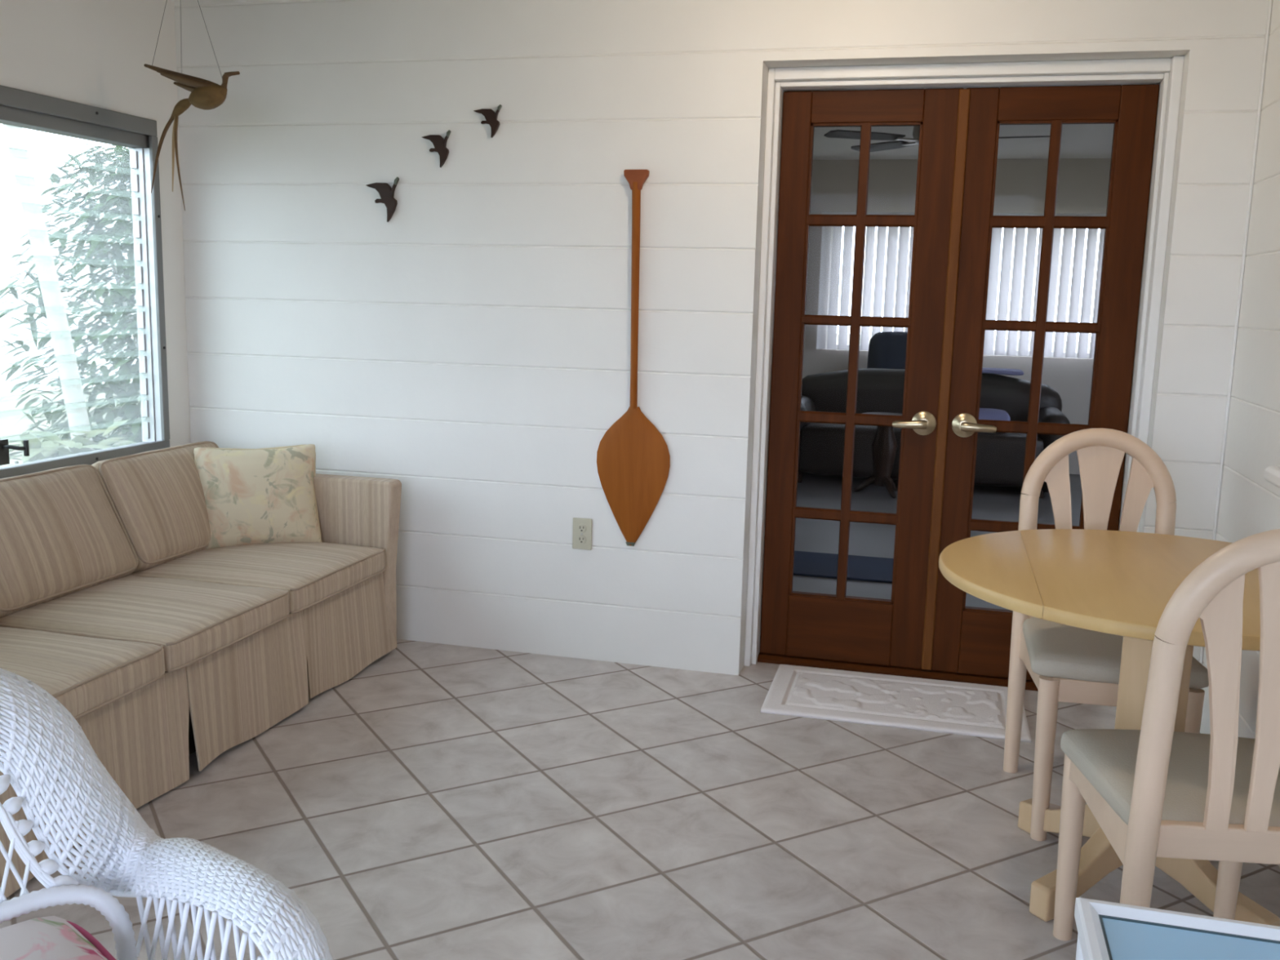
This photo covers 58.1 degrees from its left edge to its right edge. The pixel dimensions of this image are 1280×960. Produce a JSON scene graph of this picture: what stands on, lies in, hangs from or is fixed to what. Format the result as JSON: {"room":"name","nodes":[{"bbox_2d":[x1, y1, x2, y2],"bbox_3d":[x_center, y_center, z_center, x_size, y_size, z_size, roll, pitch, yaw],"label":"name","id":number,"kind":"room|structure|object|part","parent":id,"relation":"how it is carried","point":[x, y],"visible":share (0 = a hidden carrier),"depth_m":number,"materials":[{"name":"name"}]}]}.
{"room":"sunroom","nodes":[
{"label":"sunroom","id":0,"kind":"room"},
{"bbox_2d":[0,0,191,447],"bbox_3d":[-2.417,-0.201,1.642,0.085,2.300,5.499,4,9,14],"label":"wall","id":1,"kind":"structure","parent":0,"point":[95,53],"depth_m":3.85,"materials":[{"name":"white paint"}]},
{"bbox_2d":[0,84,169,478],"bbox_3d":[-1.997,-0.513,3.077,0.157,1.174,2.186,4,9,14],"label":"window","id":2,"kind":"structure","parent":1,"relation":"in","point":[19,108],"depth_m":4.03,"materials":[{"name":"silver metal"}]},
{"bbox_3d":[-1.883,-0.083,3.460,0.086,0.075,0.039,0,9,-7],"label":"crank handle","id":3,"kind":"part","parent":2,"relation":"part of","materials":[{"name":"black plastic"}]},
{"bbox_2d":[0,471,1279,959],"bbox_3d":[0.917,0.775,3.705,5.765,0.120,11.150,4,9,14],"label":"floor","id":4,"kind":"structure","parent":0,"point":[436,801],"depth_m":2.83,"materials":[{"name":"tile"}]},
{"bbox_2d":[0,667,333,959],"bbox_3d":[-0.725,0.650,1.218,0.564,0.839,0.649,10,13,44],"label":"wicker armchair","id":5,"kind":"object","parent":4,"relation":"on","point":[53,748],"visible":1,"depth_m":1.40,"materials":[{"name":"white wicker"}]},
{"bbox_2d":[0,915,115,959],"bbox_3d":[-0.673,0.597,1.145,0.410,0.134,0.345,10,13,44],"label":"cushion","id":6,"kind":"object","parent":5,"relation":"on","point":[51,937],"visible":1,"depth_m":1.29,"materials":[{"name":"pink fabric"}]},
{"bbox_3d":[-0.792,0.612,1.280,0.092,0.210,0.439,10,13,44],"label":"wrapped rail","id":7,"kind":"part","parent":5,"relation":"part of","materials":[{"name":"white wicker"}]},
{"bbox_3d":[-0.522,0.561,1.378,0.520,0.257,0.122,10,13,44],"label":"arm","id":8,"kind":"part","parent":5,"relation":"part of","materials":[{"name":"white wicker"}]},
{"bbox_2d":[0,440,401,897],"bbox_3d":[-1.502,0.357,3.253,0.897,0.731,1.882,4,9,14],"label":"sofa","id":9,"kind":"object","parent":4,"relation":"on","point":[164,647],"visible":0.91,"depth_m":3.24,"materials":[{"name":"beige fabric"}]},
{"bbox_2d":[0,466,136,617],"bbox_3d":[-1.707,0.171,3.247,0.276,0.369,0.566,4,9,14],"label":"cushion","id":10,"kind":"object","parent":9,"relation":"on","point":[65,533],"depth_m":3.22,"materials":[{"name":"fabric"}]},
{"bbox_2d":[0,626,164,745],"bbox_3d":[-1.521,0.465,2.662,0.606,0.123,0.541,4,9,14],"label":"seat cushion","id":11,"kind":"object","parent":9,"relation":"on","point":[94,676],"depth_m":2.69,"materials":[{"name":"fabric"}]},
{"bbox_2d":[0,574,289,671],"bbox_3d":[-1.379,0.382,3.192,0.607,0.122,0.562,4,9,14],"label":"seat cushion","id":12,"kind":"object","parent":9,"relation":"on","point":[197,623],"depth_m":3.10,"materials":[{"name":"fabric"}]},
{"bbox_2d":[91,440,217,573],"bbox_3d":[-1.558,0.085,3.808,0.278,0.370,0.608,4,9,14],"label":"cushion","id":13,"kind":"object","parent":9,"relation":"on","point":[156,497],"depth_m":3.64,"materials":[{"name":"fabric"}]},
{"bbox_2d":[193,444,321,549],"bbox_3d":[-1.300,0.060,3.933,0.402,0.345,0.188,-3,10,-26],"label":"throw pillow","id":14,"kind":"object","parent":9,"relation":"on","point":[260,495],"visible":0.81,"depth_m":3.88,"materials":[{"name":"beige fabric"}]},
{"bbox_2d":[130,542,385,612],"bbox_3d":[-1.230,0.297,3.752,0.604,0.119,0.602,4,9,14],"label":"seat cushion","id":15,"kind":"object","parent":9,"relation":"on","point":[317,576],"depth_m":3.63,"materials":[{"name":"fabric"}]},
{"bbox_3d":[-1.272,0.269,4.122,0.892,0.598,0.078,4,9,14],"label":"arm","id":16,"kind":"part","parent":9,"relation":"part of","materials":[{"name":"fabric"}]},
{"bbox_2d":[793,551,893,583],"bbox_3d":[1.097,0.422,5.501,1.850,0.012,0.480,4,9,14],"label":"runner rug","id":17,"kind":"object","parent":4,"relation":"on","point":[863,568],"visible":0.11,"depth_m":5.50,"materials":[{"name":"fabric"}]},
{"bbox_2d":[853,412,902,497],"bbox_3d":[1.604,-0.170,7.619,0.354,0.527,0.340,4,9,14],"label":"pedestal stand","id":18,"kind":"object","parent":4,"relation":"on","point":[884,444],"visible":0.77,"depth_m":7.57,"materials":[{"name":"brown wood"}]},
{"bbox_3d":[1.507,0.023,7.674,0.164,0.126,0.060,4,9,14],"label":"leg","id":19,"kind":"part","parent":18,"relation":"part of","materials":[{"name":"brown wood"}]},
{"bbox_3d":[1.639,0.045,7.555,0.060,0.126,0.163,-2,10,-21],"label":"leg","id":20,"kind":"part","parent":18,"relation":"part of","materials":[{"name":"brown wood"}]},
{"bbox_3d":[1.682,0.020,7.715,0.163,0.126,0.060,-6,12,-39],"label":"leg","id":21,"kind":"part","parent":18,"relation":"part of","materials":[{"name":"brown wood"}]},
{"bbox_2d":[866,331,907,368],"bbox_3d":[1.971,-0.600,8.752,0.520,1.040,0.320,4,9,14],"label":"chair","id":22,"kind":"object","parent":4,"relation":"on","point":[886,349],"visible":0.2,"depth_m":8.70,"materials":[{"name":"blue fabric"}]},
{"bbox_2d":[760,664,1031,742],"bbox_3d":[0.818,0.702,3.704,0.800,0.018,0.470,4,9,14],"label":"door mat","id":23,"kind":"object","parent":4,"relation":"on","point":[966,708],"visible":0.92,"depth_m":3.66,"materials":[{"name":"white fabric"}]},
{"bbox_2d":[757,652,1038,691],"bbox_3d":[0.987,0.658,3.990,1.150,0.022,0.135,4,9,14],"label":"threshold","id":24,"kind":"object","parent":4,"relation":"on","point":[1030,685],"visible":0.41,"depth_m":3.97,"materials":[{"name":"brown wood"}]},
{"bbox_2d":[797,368,1070,498],"bbox_3d":[1.980,-0.367,8.121,1.920,0.780,0.870,4,9,14],"label":"leather sofa","id":25,"kind":"object","parent":4,"relation":"on","point":[1000,456],"visible":0.41,"depth_m":7.94,"materials":[{"name":"black leather"}]},
{"bbox_3d":[1.113,-0.028,8.054,0.057,0.090,0.060,4,9,14],"label":"leg","id":26,"kind":"part","parent":25,"relation":"part of","materials":[{"name":"brown wood"}]},
{"bbox_3d":[1.137,-0.328,8.315,0.200,0.539,0.760,4,9,14],"label":"arm","id":27,"kind":"part","parent":25,"relation":"part of","materials":[{"name":"brown leather"}]},
{"bbox_3d":[1.955,-0.206,8.064,1.600,0.379,0.700,4,9,14],"label":"seat","id":28,"kind":"part","parent":25,"relation":"part of","materials":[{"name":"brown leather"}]},
{"bbox_3d":[2.053,-0.419,8.392,1.900,0.759,0.300,4,9,14],"label":"backrest","id":29,"kind":"part","parent":25,"relation":"part of","materials":[{"name":"brown leather"}]},
{"bbox_2d":[978,408,1010,421],"bbox_3d":[2.347,-0.421,7.843,0.320,0.129,0.280,4,9,14],"label":"sofa cushion","id":30,"kind":"object","parent":25,"relation":"on","point":[984,413],"visible":0.32,"depth_m":7.71,"materials":[{"name":"blue fabric"}]},
{"bbox_2d":[982,367,1023,375],"bbox_3d":[2.565,-0.772,8.201,0.303,0.037,0.321,4,9,14],"label":"folded throw","id":31,"kind":"object","parent":25,"relation":"on","point":[984,370],"visible":0.84,"depth_m":8.07,"materials":[{"name":"blue fabric"}]},
{"bbox_3d":[2.660,0.074,7.658,0.057,0.090,0.060,4,9,14],"label":"leg","id":32,"kind":"part","parent":25,"relation":"part of","materials":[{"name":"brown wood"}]},
{"bbox_3d":[2.800,-0.218,7.889,0.200,0.539,0.760,4,9,14],"label":"arm","id":33,"kind":"part","parent":25,"relation":"part of","materials":[{"name":"brown leather"}]},
{"bbox_2d":[1003,427,1208,840],"bbox_3d":[1.171,0.367,2.910,0.399,0.952,0.514,3,9,11],"label":"dining chair","id":34,"kind":"object","parent":4,"relation":"on","point":[1068,664],"visible":0.62,"depth_m":3.03,"materials":[{"name":"beige wood"}]},
{"bbox_3d":[1.036,0.419,3.144,0.048,0.768,0.088,3,9,11],"label":"post","id":35,"kind":"part","parent":34,"relation":"part of","materials":[{"name":"brown wood"}]},
{"bbox_3d":[0.999,0.468,2.933,0.018,0.094,0.388,3,9,11],"label":"rail","id":36,"kind":"part","parent":34,"relation":"part of","materials":[{"name":"brown wood"}]},
{"bbox_3d":[0.963,0.665,2.758,0.047,0.401,0.050,3,9,11],"label":"leg","id":37,"kind":"part","parent":34,"relation":"part of","materials":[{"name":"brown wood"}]},
{"bbox_3d":[1.161,0.424,2.878,0.399,0.072,0.424,3,9,11],"label":"seat","id":38,"kind":"part","parent":34,"relation":"part of","materials":[{"name":"beige fabric"}]},
{"bbox_3d":[1.124,0.502,2.701,0.306,0.057,0.018,3,9,11],"label":"rail","id":39,"kind":"part","parent":34,"relation":"part of","materials":[{"name":"brown wood"}]},
{"bbox_3d":[1.375,0.438,3.080,0.048,0.768,0.088,3,9,11],"label":"post","id":40,"kind":"part","parent":34,"relation":"part of","materials":[{"name":"brown wood"}]},
{"bbox_3d":[1.275,0.682,2.699,0.047,0.401,0.050,3,9,11],"label":"leg","id":41,"kind":"part","parent":34,"relation":"part of","materials":[{"name":"brown wood"}]},
{"bbox_2d":[938,528,1279,926],"bbox_3d":[1.036,0.544,2.541,0.776,0.712,0.936,4,9,14],"label":"dining table","id":42,"kind":"object","parent":4,"relation":"on","point":[1120,583],"visible":0.62,"depth_m":2.46,"materials":[{"name":"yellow wood"}]},
{"bbox_2d":[1053,528,1279,941],"bbox_3d":[1.007,0.504,2.031,0.399,0.952,0.514,2,9,5],"label":"dining chair","id":43,"kind":"object","parent":4,"relation":"on","point":[1154,790],"visible":0.98,"depth_m":1.85,"materials":[{"name":"beige wood"}]},
{"bbox_3d":[0.862,0.734,2.316,0.047,0.401,0.050,2,9,5],"label":"leg","id":44,"kind":"part","parent":43,"relation":"part of","materials":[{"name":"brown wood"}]},
{"bbox_3d":[0.840,0.600,2.087,0.018,0.094,0.388,2,9,5],"label":"rail","id":45,"kind":"part","parent":43,"relation":"part of","materials":[{"name":"brown wood"}]},
{"bbox_3d":[0.816,0.619,1.869,0.048,0.768,0.088,2,9,5],"label":"post","id":46,"kind":"part","parent":43,"relation":"part of","materials":[{"name":"brown wood"}]},
{"bbox_3d":[1.009,0.549,2.080,0.399,0.072,0.424,2,9,5],"label":"seat","id":47,"kind":"part","parent":43,"relation":"part of","materials":[{"name":"beige fabric"}]},
{"bbox_3d":[0.990,0.590,1.867,0.322,0.058,0.022,2,9,5],"label":"rail","id":48,"kind":"part","parent":43,"relation":"part of","materials":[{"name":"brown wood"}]},
{"bbox_3d":[1.179,0.746,2.290,0.047,0.401,0.050,2,9,5],"label":"leg","id":49,"kind":"part","parent":43,"relation":"part of","materials":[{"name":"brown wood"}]},
{"bbox_2d":[1074,897,1279,959],"bbox_3d":[0.760,0.858,1.217,0.546,0.501,0.590,4,9,14],"label":"side table","id":50,"kind":"object","parent":4,"relation":"on","point":[1107,931],"visible":1,"depth_m":1.45,"materials":[{"name":"white wood"}]},
{"bbox_3d":[0.584,0.811,1.546,0.028,0.480,0.028,4,9,14],"label":"leg","id":51,"kind":"part","parent":50,"relation":"part of","materials":[{"name":"white wood"}]},
{"bbox_3d":[0.766,0.625,1.179,0.488,0.008,0.532,4,9,14],"label":"glass","id":52,"kind":"part","parent":50,"relation":"part of","materials":[{"name":"blue glass"}]},
{"bbox_2d":[173,0,1269,675],"bbox_3d":[0.092,-0.505,3.910,3.775,2.300,0.200,4,9,14],"label":"wall","id":53,"kind":"structure","parent":0,"point":[469,348],"depth_m":3.90,"materials":[{"name":"white paint"}]},
{"bbox_2d":[366,177,399,222],"bbox_3d":[-0.888,-0.969,3.983,0.124,0.152,0.014,4,9,14],"label":"duck","id":54,"kind":"object","parent":53,"relation":"attached to","point":[385,191],"visible":1,"depth_m":3.97},
{"bbox_2d":[422,129,451,167],"bbox_3d":[-0.690,-1.121,3.906,0.105,0.122,0.014,4,9,14],"label":"duck","id":55,"kind":"object","parent":53,"relation":"attached to","point":[439,143],"visible":1,"depth_m":3.90},
{"bbox_2d":[474,104,502,137],"bbox_3d":[-0.508,-1.196,3.846,0.098,0.106,0.014,4,9,14],"label":"duck","id":56,"kind":"object","parent":53,"relation":"attached to","point":[491,117],"visible":1,"depth_m":3.84},
{"bbox_2d":[572,517,591,550],"bbox_3d":[-0.200,0.186,3.984,0.070,0.110,0.010,4,9,14],"label":"wall outlet","id":57,"kind":"object","parent":53,"relation":"attached to","point":[582,527],"visible":1,"depth_m":3.98,"materials":[{"name":"beige plastic"}]},
{"bbox_2d":[577,535,586,544],"bbox_3d":[-0.202,0.207,3.984,0.031,0.031,0.004,4,9,14],"label":"socket","id":58,"kind":"object","parent":57,"relation":"attached to","point":[581,540],"depth_m":3.98,"materials":[{"name":"grey plastic"}]},
{"bbox_2d":[577,524,586,533],"bbox_3d":[-0.201,0.167,3.978,0.031,0.031,0.004,4,9,14],"label":"socket","id":59,"kind":"object","parent":57,"relation":"attached to","point":[581,527],"depth_m":3.98,"materials":[{"name":"grey plastic"}]},
{"bbox_2d":[596,169,670,546],"bbox_3d":[-0.018,-0.389,3.831,0.256,1.246,0.035,4,9,14],"label":"paddle","id":60,"kind":"object","parent":53,"relation":"attached to","point":[633,456],"visible":1,"depth_m":3.88,"materials":[{"name":"brown wood"}]},
{"bbox_3d":[-0.027,-0.011,3.896,0.256,0.475,0.020,4,9,14],"label":"blade","id":61,"kind":"part","parent":60,"relation":"part of","materials":[{"name":"brown wood"}]},
{"bbox_2d":[760,88,964,669],"bbox_3d":[0.721,-0.311,3.856,0.572,1.914,0.103,4,9,14],"label":"door","id":62,"kind":"structure","parent":53,"relation":"in","point":[840,627],"depth_m":3.86,"materials":[{"name":"brown wood"}]},
{"bbox_3d":[0.695,0.520,4.024,0.357,0.219,0.042,4,9,14],"label":"rail","id":63,"kind":"part","parent":62,"relation":"part of","materials":[{"name":"brown wood"}]},
{"bbox_3d":[0.738,-1.211,3.744,0.357,0.102,0.042,4,9,14],"label":"rail","id":64,"kind":"part","parent":62,"relation":"part of","materials":[{"name":"brown wood"}]},
{"bbox_3d":[0.890,-0.186,3.803,0.113,0.032,0.051,4,9,14],"label":"lever","id":65,"kind":"part","parent":62,"relation":"part of","materials":[{"name":"gold metal"}]},
{"bbox_3d":[0.940,-0.187,3.818,0.080,0.080,0.017,4,9,14],"label":"handle","id":66,"kind":"part","parent":62,"relation":"part of","materials":[{"name":"gold metal"}]},
{"bbox_2d":[744,55,1184,707],"bbox_3d":[0.994,-0.305,3.758,1.229,1.999,0.160,4,9,14],"label":"door frame","id":67,"kind":"structure","parent":53,"relation":"attached to","point":[1167,73],"depth_m":3.60,"materials":[{"name":"white paint"}]},
{"bbox_2d":[920,84,1159,680],"bbox_3d":[1.268,-0.275,3.716,0.588,1.914,0.103,4,9,14],"label":"door","id":68,"kind":"structure","parent":53,"relation":"in","point":[961,638],"depth_m":3.68,"materials":[{"name":"brown wood"}]},
{"bbox_3d":[1.065,-0.179,3.786,0.080,0.080,0.017,4,9,14],"label":"handle","id":69,"kind":"part","parent":68,"relation":"part of","materials":[{"name":"gold metal"}]},
{"bbox_3d":[1.101,-0.172,3.749,0.113,0.032,0.051,4,9,14],"label":"lever","id":70,"kind":"part","parent":68,"relation":"part of","materials":[{"name":"gold metal"}]},
{"bbox_3d":[1.262,0.557,3.879,0.357,0.219,0.042,4,9,14],"label":"rail","id":71,"kind":"part","parent":68,"relation":"part of","materials":[{"name":"brown wood"}]},
{"bbox_3d":[1.305,-1.173,3.600,0.357,0.102,0.042,4,9,14],"label":"rail","id":72,"kind":"part","parent":68,"relation":"part of","materials":[{"name":"brown wood"}]},
{"bbox_2d":[802,158,1111,474],"bbox_3d":[2.502,-1.261,8.880,5.520,2.330,0.150,4,9,14],"label":"wall","id":73,"kind":"structure","parent":0,"point":[1082,186],"depth_m":8.75,"materials":[{"name":"beige paint"}]},
{"bbox_2d":[825,226,1089,358],"bbox_3d":[2.485,-1.483,8.855,2.088,1.023,0.040,4,9,14],"label":"window","id":74,"kind":"structure","parent":73,"relation":"in","point":[832,227],"depth_m":9.06,"materials":[{"name":"white paint"}]},
{"bbox_2d":[816,324,850,350],"bbox_3d":[1.513,-1.115,9.015,0.254,0.187,0.068,4,9,14],"label":"vertical blind","id":75,"kind":"object","parent":74,"relation":"attached to","point":[821,329],"depth_m":9.02,"materials":[{"name":"white paint"}]},
{"bbox_2d":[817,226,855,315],"bbox_3d":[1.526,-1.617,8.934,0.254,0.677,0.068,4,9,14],"label":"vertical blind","id":76,"kind":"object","parent":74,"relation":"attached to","point":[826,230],"depth_m":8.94,"materials":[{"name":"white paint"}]},
{"bbox_2d":[859,326,907,351],"bbox_3d":[1.885,-1.090,8.919,0.351,0.187,0.068,4,9,14],"label":"vertical blind","id":77,"kind":"object","parent":74,"relation":"attached to","point":[864,332],"depth_m":8.94,"materials":[{"name":"white paint"}]},
{"bbox_2d":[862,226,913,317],"bbox_3d":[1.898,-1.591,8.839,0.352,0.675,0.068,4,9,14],"label":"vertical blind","id":78,"kind":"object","parent":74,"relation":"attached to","point":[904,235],"depth_m":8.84,"materials":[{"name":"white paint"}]},
{"bbox_2d":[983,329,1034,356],"bbox_3d":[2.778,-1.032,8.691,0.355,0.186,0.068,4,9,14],"label":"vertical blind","id":79,"kind":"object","parent":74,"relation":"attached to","point":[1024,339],"depth_m":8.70,"materials":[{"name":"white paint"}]},
{"bbox_2d":[986,227,1042,320],"bbox_3d":[2.790,-1.533,8.610,0.355,0.677,0.068,4,9,14],"label":"vertical blind","id":80,"kind":"object","parent":74,"relation":"attached to","point":[1005,275],"depth_m":8.62,"materials":[{"name":"white paint"}]},
{"bbox_3d":[2.459,-1.972,8.630,2.180,0.050,0.060,4,9,14],"label":"head rail","id":81,"kind":"part","parent":80,"relation":"part of","materials":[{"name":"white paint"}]},
{"bbox_2d":[1044,332,1095,359],"bbox_3d":[3.195,-1.003,8.584,0.350,0.187,0.068,4,9,14],"label":"vertical blind","id":82,"kind":"object","parent":74,"relation":"attached to","point":[1083,339],"depth_m":8.59,"materials":[{"name":"white paint"}]},
{"bbox_2d":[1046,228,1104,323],"bbox_3d":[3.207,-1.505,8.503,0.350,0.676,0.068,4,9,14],"label":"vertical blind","id":83,"kind":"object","parent":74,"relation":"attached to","point":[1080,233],"depth_m":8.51,"materials":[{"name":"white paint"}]},
{"bbox_2d":[813,88,1114,159],"bbox_3d":[1.858,-2.079,6.152,5.520,0.120,5.450,4,9,14],"label":"ceiling","id":84,"kind":"structure","parent":0,"point":[1077,140],"depth_m":7.77,"materials":[{"name":"white paint"}]},
{"bbox_2d":[824,125,1049,152],"bbox_3d":[1.504,-1.752,5.832,1.092,0.440,1.098,4,9,14],"label":"ceiling fan","id":85,"kind":"object","parent":84,"relation":"hanging from","point":[844,134],"visible":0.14,"depth_m":5.82,"materials":[{"name":"silver metal"}]},
{"bbox_3d":[1.125,-1.725,5.775,0.400,0.022,0.130,-1,9,-13],"label":"blade","id":86,"kind":"part","parent":85,"relation":"part of","materials":[{"name":"grey"}]},
{"bbox_3d":[1.293,-1.785,6.172,0.130,0.022,0.400,-4,11,-31],"label":"blade","id":87,"kind":"part","parent":85,"relation":"part of","materials":[{"name":"grey"}]},
{"bbox_3d":[1.349,-1.721,5.829,0.120,0.008,0.036,-1,9,-13],"label":"blade arm","id":88,"kind":"part","parent":85,"relation":"part of","materials":[{"name":"silver metal"}]},
{"bbox_3d":[1.413,-1.744,5.979,0.036,0.008,0.120,-4,11,-31],"label":"blade arm","id":89,"kind":"part","parent":85,"relation":"part of","materials":[{"name":"silver metal"}]},
{"bbox_3d":[1.488,-1.826,5.845,0.200,0.300,0.200,4,9,14],"label":"motor","id":90,"kind":"part","parent":85,"relation":"part of","materials":[{"name":"silver metal"}]},
{"bbox_3d":[1.827,-1.699,5.721,0.400,0.022,0.130,5,10,22],"label":"blade","id":91,"kind":"part","parent":85,"relation":"part of","materials":[{"name":"grey"}]},
{"bbox_2d":[1200,0,1279,867],"bbox_3d":[1.119,0.032,0.737,0.150,2.300,5.499,4,9,14],"label":"wall","id":92,"kind":"structure","parent":0,"point":[1249,505],"depth_m":3.14,"materials":[{"name":"white paint"}]},
{"bbox_2d":[1199,0,1272,664],"bbox_3d":[1.740,-0.378,3.379,0.008,2.299,0.012,4,9,14],"label":"trim","id":93,"kind":"structure","parent":92,"relation":"attached to","point":[1270,3],"depth_m":3.34,"materials":[{"name":"white paint"}]},
{"bbox_2d":[1263,466,1279,488],"bbox_3d":[1.302,0.126,1.891,0.054,0.040,1.900,4,9,14],"label":"ledge","id":94,"kind":"object","parent":92,"relation":"attached to","point":[1272,473],"visible":1,"depth_m":2.74,"materials":[{"name":"white paint"}]},
{"bbox_3d":[-0.628,-1.298,1.023,3.840,0.150,5.850,4,9,14],"label":"ceiling","id":95,"kind":"structure","parent":0,"visible":0},
{"bbox_2d":[143,0,239,210],"bbox_3d":[-1.404,-1.243,3.567,0.372,0.803,0.085,5,10,19],"label":"bird","id":96,"kind":"object","parent":95,"relation":"hanging from","point":[206,95],"visible":1,"depth_m":3.55,"materials":[{"name":"wood"}]},
{"label":"outside","id":97,"kind":"structure","parent":0,"visible":0},
{"bbox_2d":[0,333,1090,466],"bbox_3d":[-1.115,0.791,4.327,90.000,0.150,90.000,4,9,14],"label":"ground","id":98,"kind":"structure","parent":97,"point":[9,402],"depth_m":12.37,"materials":[{"name":"white"}]},
{"bbox_2d":[3,124,93,449],"bbox_3d":[-3.128,-1.252,5.431,2.585,3.442,2.558,4,9,14],"label":"palm tree","id":99,"kind":"object","parent":98,"relation":"on","point":[55,313],"visible":0.55,"depth_m":5.81,"materials":[{"name":"grey plant"}]},
{"bbox_2d":[0,182,137,395],"bbox_3d":[-9.118,-1.541,9.235,0.200,2.600,18.000,4,9,14],"label":"wall","id":100,"kind":"structure","parent":98,"relation":"on","point":[10,219],"depth_m":14.36,"materials":[{"name":"white paint"}]},
{"bbox_2d":[0,419,137,466],"bbox_3d":[-2.627,0.185,5.307,1.159,0.906,1.151,4,9,14],"label":"shrub","id":101,"kind":"object","parent":98,"relation":"on","point":[38,451],"visible":0.12,"depth_m":5.21,"materials":[{"name":"green plant"}]},
{"bbox_2d":[0,143,142,456],"bbox_3d":[-3.001,-1.009,7.595,2.289,2.358,2.212,4,9,14],"label":"tree","id":102,"kind":"object","parent":98,"relation":"on","point":[124,300],"visible":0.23,"depth_m":7.06,"materials":[{"name":"green plant"}]},
{"bbox_3d":[-2.965,-0.825,7.603,0.918,1.922,0.967,4,9,14],"label":"stem","id":103,"kind":"part","parent":102,"relation":"part of","materials":[{"name":"plant"}]},
{"bbox_2d":[57,146,141,429],"bbox_3d":[-4.003,-1.913,10.960,2.909,2.972,2.843,4,9,14],"label":"shrub","id":104,"kind":"object","parent":98,"relation":"on","point":[132,273],"visible":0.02,"depth_m":10.42,"materials":[{"name":"green plant"}]}
]}

